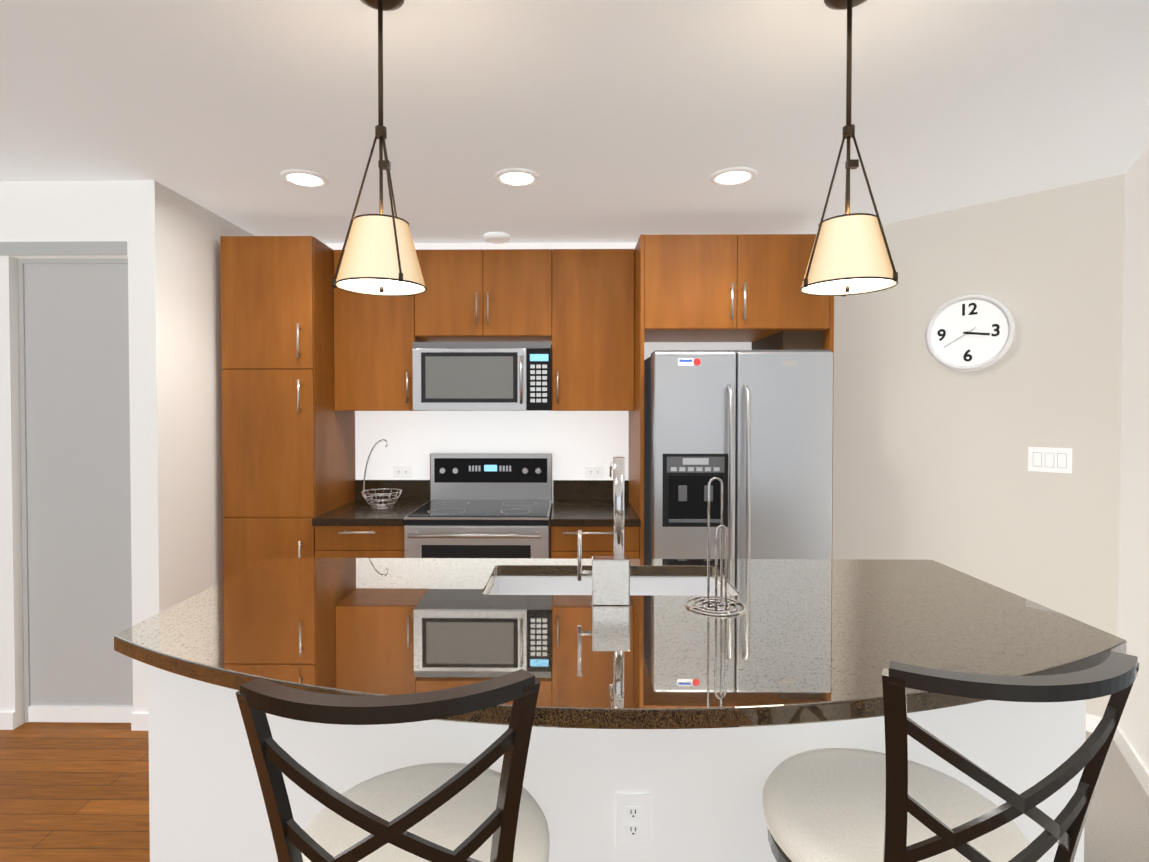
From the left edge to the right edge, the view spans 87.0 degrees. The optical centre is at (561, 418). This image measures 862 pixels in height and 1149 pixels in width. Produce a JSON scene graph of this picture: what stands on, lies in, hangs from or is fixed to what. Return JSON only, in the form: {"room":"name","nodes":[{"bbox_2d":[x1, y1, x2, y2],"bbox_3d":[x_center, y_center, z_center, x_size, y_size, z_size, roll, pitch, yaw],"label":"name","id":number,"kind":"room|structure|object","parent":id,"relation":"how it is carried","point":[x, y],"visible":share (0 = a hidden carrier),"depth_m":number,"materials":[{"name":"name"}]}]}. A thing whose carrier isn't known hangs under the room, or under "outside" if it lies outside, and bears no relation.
{"room":"kitchen","nodes":[
{"label":"kitchen","id":0,"kind":"room"},
{"bbox_2d":[0,181,127,727],"bbox_3d":[-3.292,0.173,2.867,2.613,2.530,0.120,0,1,1],"label":"wall","id":1,"kind":"structure","parent":0,"point":[11,649],"depth_m":2.79,"materials":[{"name":"white paint"}]},
{"bbox_2d":[0,712,15,729],"bbox_3d":[-3.570,1.400,2.824,2.060,0.078,0.013,0,1,1],"label":"baseboard","id":2,"kind":"structure","parent":1,"relation":"attached to","point":[7,719],"depth_m":2.80,"materials":[{"name":"white"}]},
{"bbox_2d":[0,241,132,722],"bbox_3d":[-2.304,0.312,2.828,0.631,2.246,0.087,0,1,1],"label":"sliding door","id":3,"kind":"structure","parent":1,"relation":"in","point":[75,448],"depth_m":2.85,"materials":[{"name":"white paint"}]},
{"bbox_2d":[0,722,149,861],"bbox_3d":[-1.725,1.503,0.758,5.800,0.060,6.700,0,1,1],"label":"floor","id":4,"kind":"structure","parent":0,"point":[74,791],"depth_m":2.34,"materials":[{"name":"brown wood"}]},
{"bbox_2d":[220,236,355,580],"bbox_3d":[-1.555,0.227,3.530,0.490,2.400,0.627,0,1,1],"label":"tall cabinet","id":5,"kind":"object","parent":4,"relation":"on","point":[312,360],"depth_m":3.21,"materials":[{"name":"brown wood"}]},
{"bbox_2d":[312,522,404,557],"bbox_3d":[-1.068,0.993,3.536,0.480,0.868,0.627,0,1,1],"label":"base cabinet","id":6,"kind":"object","parent":4,"relation":"on","point":[327,541],"depth_m":3.22,"materials":[{"name":"brown wood"}]},
{"bbox_2d":[312,498,429,525],"bbox_3d":[-1.068,0.538,3.511,0.482,0.040,0.662,0,1,1],"label":"countertop","id":7,"kind":"structure","parent":6,"relation":"on","point":[358,513],"depth_m":3.30,"materials":[{"name":"black stone"}]},
{"bbox_2d":[361,439,401,508],"bbox_3d":[-1.041,0.316,3.511,0.231,0.398,0.230,0,1,1],"label":"fruit basket","id":8,"kind":"object","parent":7,"relation":"on","point":[365,497],"visible":1,"depth_m":3.52,"materials":[{"name":"silver metal"}]},
{"bbox_2d":[235,669,549,861],"bbox_3d":[-0.254,0.914,1.073,0.474,1.112,0.600,0,1,-4],"label":"stool","id":9,"kind":"object","parent":4,"relation":"on","point":[476,809],"visible":1,"depth_m":0.85,"materials":[{"name":"fabric"}]},
{"bbox_2d":[404,453,552,557],"bbox_3d":[-0.441,0.823,3.461,0.762,1.210,0.732,0,1,1],"label":"range","id":10,"kind":"object","parent":4,"relation":"on","point":[488,505],"visible":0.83,"depth_m":3.40,"materials":[{"name":"grey metal"}]},
{"bbox_2d":[551,522,643,558],"bbox_3d":[0.184,0.993,3.520,0.468,0.868,0.627,0,1,1],"label":"base cabinet","id":11,"kind":"object","parent":4,"relation":"on","point":[596,540],"depth_m":3.20,"materials":[{"name":"brown wood"}]},
{"bbox_2d":[550,502,639,525],"bbox_3d":[0.182,0.538,3.495,0.473,0.040,0.662,0,1,1],"label":"countertop","id":12,"kind":"structure","parent":11,"relation":"on","point":[563,513],"depth_m":3.30,"materials":[{"name":"black stone"}]},
{"bbox_2d":[148,730,1085,861],"bbox_3d":[0.139,1.020,1.872,2.480,0.869,0.850,0,1,1],"label":"kitchen island","id":13,"kind":"object","parent":4,"relation":"on","point":[207,804],"depth_m":1.47,"materials":[{"name":"white paint"}]},
{"bbox_2d":[114,558,1126,733],"bbox_3d":[0.137,0.566,1.745,2.550,0.040,1.170,0,1,1],"label":"island countertop","id":14,"kind":"structure","parent":13,"relation":"on","point":[809,650],"depth_m":1.53,"materials":[{"name":"brown stone"}]},
{"bbox_2d":[577,457,629,605],"bbox_3d":[0.126,0.328,1.899,0.153,0.434,0.268,0,1,1],"label":"faucet","id":15,"kind":"object","parent":14,"relation":"on","point":[610,580],"visible":1,"depth_m":1.77,"materials":[{"name":"silver metal"}]},
{"bbox_2d":[498,574,717,589],"bbox_3d":[0.156,0.680,2.052,0.788,0.222,0.338,0,1,1],"label":"sink","id":16,"kind":"object","parent":14,"relation":"in","point":[509,581],"depth_m":2.22,"materials":[{"name":"silver metal"}]},
{"bbox_2d":[684,477,745,615],"bbox_3d":[0.448,0.357,1.762,0.175,0.378,0.175,0,1,1],"label":"towel holder","id":17,"kind":"object","parent":14,"relation":"on","point":[708,598],"visible":1,"depth_m":1.75,"materials":[{"name":"silver metal"}]},
{"bbox_2d":[616,794,649,846],"bbox_3d":[0.171,0.954,1.439,0.080,0.125,0.008,0,1,1],"label":"outlet","id":18,"kind":"object","parent":13,"relation":"attached to","point":[632,820],"visible":1,"depth_m":1.44,"materials":[{"name":"white plastic"}]},
{"bbox_2d":[644,350,832,558],"bbox_3d":[0.923,0.537,3.401,0.903,1.785,0.817,0,1,1],"label":"refrigerator","id":19,"kind":"object","parent":4,"relation":"on","point":[752,430],"visible":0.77,"depth_m":3.05,"materials":[{"name":"grey metal"}]},
{"bbox_2d":[762,651,1138,861],"bbox_3d":[0.652,0.913,1.131,0.474,1.112,0.600,0,1,-6],"label":"stool","id":20,"kind":"object","parent":4,"relation":"on","point":[892,803],"visible":1,"depth_m":0.94,"materials":[{"name":"fabric"}]},
{"bbox_2d":[127,180,253,712],"bbox_3d":[-1.917,0.166,3.319,0.127,2.530,1.060,0,1,1],"label":"wall","id":21,"kind":"structure","parent":0,"point":[175,366],"depth_m":2.89,"materials":[{"name":"white paint"}]},
{"bbox_2d":[325,242,751,500],"bbox_3d":[-0.179,0.156,3.888,3.587,2.530,0.120,0,1,1],"label":"wall","id":22,"kind":"structure","parent":0,"point":[574,443],"depth_m":3.83,"materials":[{"name":"white paint"}]},
{"bbox_2d":[336,250,419,413],"bbox_3d":[-1.074,-0.512,3.652,0.465,0.925,0.347,0,1,1],"label":"upper cabinet","id":23,"kind":"object","parent":22,"relation":"attached to","point":[376,335],"depth_m":3.48,"materials":[{"name":"brown wood"}]},
{"bbox_2d":[393,466,411,477],"bbox_3d":[-1.006,0.336,3.836,0.118,0.075,0.008,0,1,1],"label":"electrical outlet","id":24,"kind":"object","parent":22,"relation":"attached to","point":[402,471],"visible":1,"depth_m":3.83,"materials":[{"name":"white plastic"}]},
{"bbox_2d":[416,249,555,341],"bbox_3d":[-0.447,-0.727,3.640,0.788,0.495,0.347,0,1,1],"label":"upper cabinet","id":25,"kind":"object","parent":22,"relation":"attached to","point":[471,295],"depth_m":3.47,"materials":[{"name":"brown wood"}]},
{"bbox_2d":[412,342,551,410],"bbox_3d":[-0.447,-0.244,3.598,0.784,0.387,0.444,0,1,1],"label":"over-the-range microwave","id":26,"kind":"object","parent":25,"relation":"attached to","point":[482,376],"visible":1,"depth_m":3.42,"materials":[{"name":"grey metal"}]},
{"bbox_2d":[356,480,627,501],"bbox_3d":[-0.441,0.449,3.823,1.727,0.127,0.020,0,1,1],"label":"backsplash","id":27,"kind":"structure","parent":22,"relation":"attached to","point":[563,490],"depth_m":3.81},
{"bbox_2d":[548,247,635,413],"bbox_3d":[0.184,-0.512,3.636,0.471,0.925,0.347,0,1,1],"label":"upper cabinet","id":28,"kind":"object","parent":22,"relation":"attached to","point":[594,344],"depth_m":3.46,"materials":[{"name":"brown wood"}]},
{"bbox_2d":[585,466,603,477],"bbox_3d":[0.207,0.336,3.821,0.118,0.075,0.008,0,1,1],"label":"electrical outlet","id":29,"kind":"object","parent":22,"relation":"attached to","point":[594,471],"visible":1,"depth_m":3.82,"materials":[{"name":"white plastic"}]},
{"bbox_2d":[636,234,833,345],"bbox_3d":[0.924,-0.725,3.483,0.970,0.495,0.627,0,1,1],"label":"upper cabinet","id":30,"kind":"object","parent":22,"relation":"attached to","point":[721,287],"depth_m":3.17,"materials":[{"name":"brown wood"}]},
{"bbox_2d":[0,0,1148,243],"bbox_3d":[-0.625,-1.107,0.702,8.000,0.100,6.700,0,1,1],"label":"ceiling","id":31,"kind":"structure","parent":0,"point":[618,120],"depth_m":2.09,"materials":[{"name":"white paint"}]},
{"bbox_2d":[280,169,328,187],"bbox_3d":[-1.160,-1.085,2.739,0.204,0.010,0.204,0,1,1],"label":"recessed light","id":32,"kind":"object","parent":31,"relation":"in","point":[303,178],"visible":1,"depth_m":2.73,"materials":[{"name":"white"}]},
{"bbox_2d":[332,0,426,296],"bbox_3d":[-0.453,-0.694,1.512,0.228,0.751,0.223,0,1,1],"label":"pendant light","id":33,"kind":"object","parent":31,"relation":"hanging from","point":[380,257],"visible":1,"depth_m":1.47,"materials":[{"name":"beige fabric"}]},
{"bbox_2d":[484,232,509,243],"bbox_3d":[-0.389,-1.087,3.650,0.160,0.033,0.160,0,1,1],"label":"smoke detector","id":34,"kind":"object","parent":31,"relation":"attached to","point":[496,237],"visible":1,"depth_m":3.60,"materials":[{"name":"white plastic"}]},
{"bbox_2d":[494,168,538,186],"bbox_3d":[-0.200,-1.085,2.727,0.204,0.010,0.204,0,1,1],"label":"recessed light","id":35,"kind":"object","parent":31,"relation":"in","point":[515,177],"visible":0.96,"depth_m":2.72,"materials":[{"name":"white"}]},
{"bbox_2d":[710,167,756,185],"bbox_3d":[0.770,-1.084,2.715,0.204,0.010,0.204,0,1,1],"label":"recessed light","id":36,"kind":"object","parent":31,"relation":"in","point":[734,176],"visible":1,"depth_m":2.71,"materials":[{"name":"white"}]},
{"bbox_2d":[800,0,897,296],"bbox_3d":[0.712,-0.693,1.507,0.228,0.751,0.223,0,1,1],"label":"pendant light","id":37,"kind":"object","parent":31,"relation":"hanging from","point":[850,254],"visible":1,"depth_m":1.46,"materials":[{"name":"beige fabric"}]},
{"bbox_2d":[832,174,1123,717],"bbox_3d":[2.007,0.165,3.329,0.120,2.530,1.580,-1,1,-43],"label":"wall","id":38,"kind":"structure","parent":0,"point":[930,457],"depth_m":3.03,"materials":[{"name":"grey paint"}]},
{"bbox_2d":[925,294,1015,370],"bbox_3d":[2.088,-0.440,3.105,0.049,0.390,0.390,-1,1,-43],"label":"clock","id":39,"kind":"object","parent":38,"relation":"attached to","point":[973,332],"visible":0.98,"depth_m":3.09,"materials":[{"name":"white plastic"}]},
{"bbox_2d":[1028,447,1071,473],"bbox_3d":[2.327,0.196,2.886,0.011,0.118,0.165,-1,1,-43],"label":"switch plate","id":40,"kind":"object","parent":38,"relation":"attached to","point":[1051,460],"visible":1,"depth_m":2.88,"materials":[{"name":"white plastic"}]},
{"bbox_2d":[1086,713,1101,732],"bbox_3d":[1.958,1.392,3.304,0.013,0.078,1.580,-1,1,-43],"label":"baseboard","id":41,"kind":"structure","parent":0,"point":[1092,722],"depth_m":2.78,"materials":[{"name":"white"}]},
{"bbox_2d":[1084,731,1148,861],"bbox_3d":[2.274,1.503,0.708,2.200,0.060,6.700,0,1,1],"label":"floor carpet","id":42,"kind":"object","parent":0,"point":[1116,827],"depth_m":2.20,"materials":[{"name":"beige carpet"}]},
{"bbox_2d":[1117,147,1148,769],"bbox_3d":[2.245,0.185,2.146,0.120,2.530,1.231,1,1,30],"label":"wall","id":43,"kind":"structure","parent":0,"point":[1133,602],"depth_m":2.52,"materials":[{"name":"white paint"}]},
{"bbox_2d":[1113,725,1148,796],"bbox_3d":[2.187,1.410,2.199,0.013,0.078,1.231,1,1,30],"label":"baseboard","id":44,"kind":"structure","parent":43,"relation":"attached to","point":[1138,767],"depth_m":2.49,"materials":[{"name":"white"}]}
]}

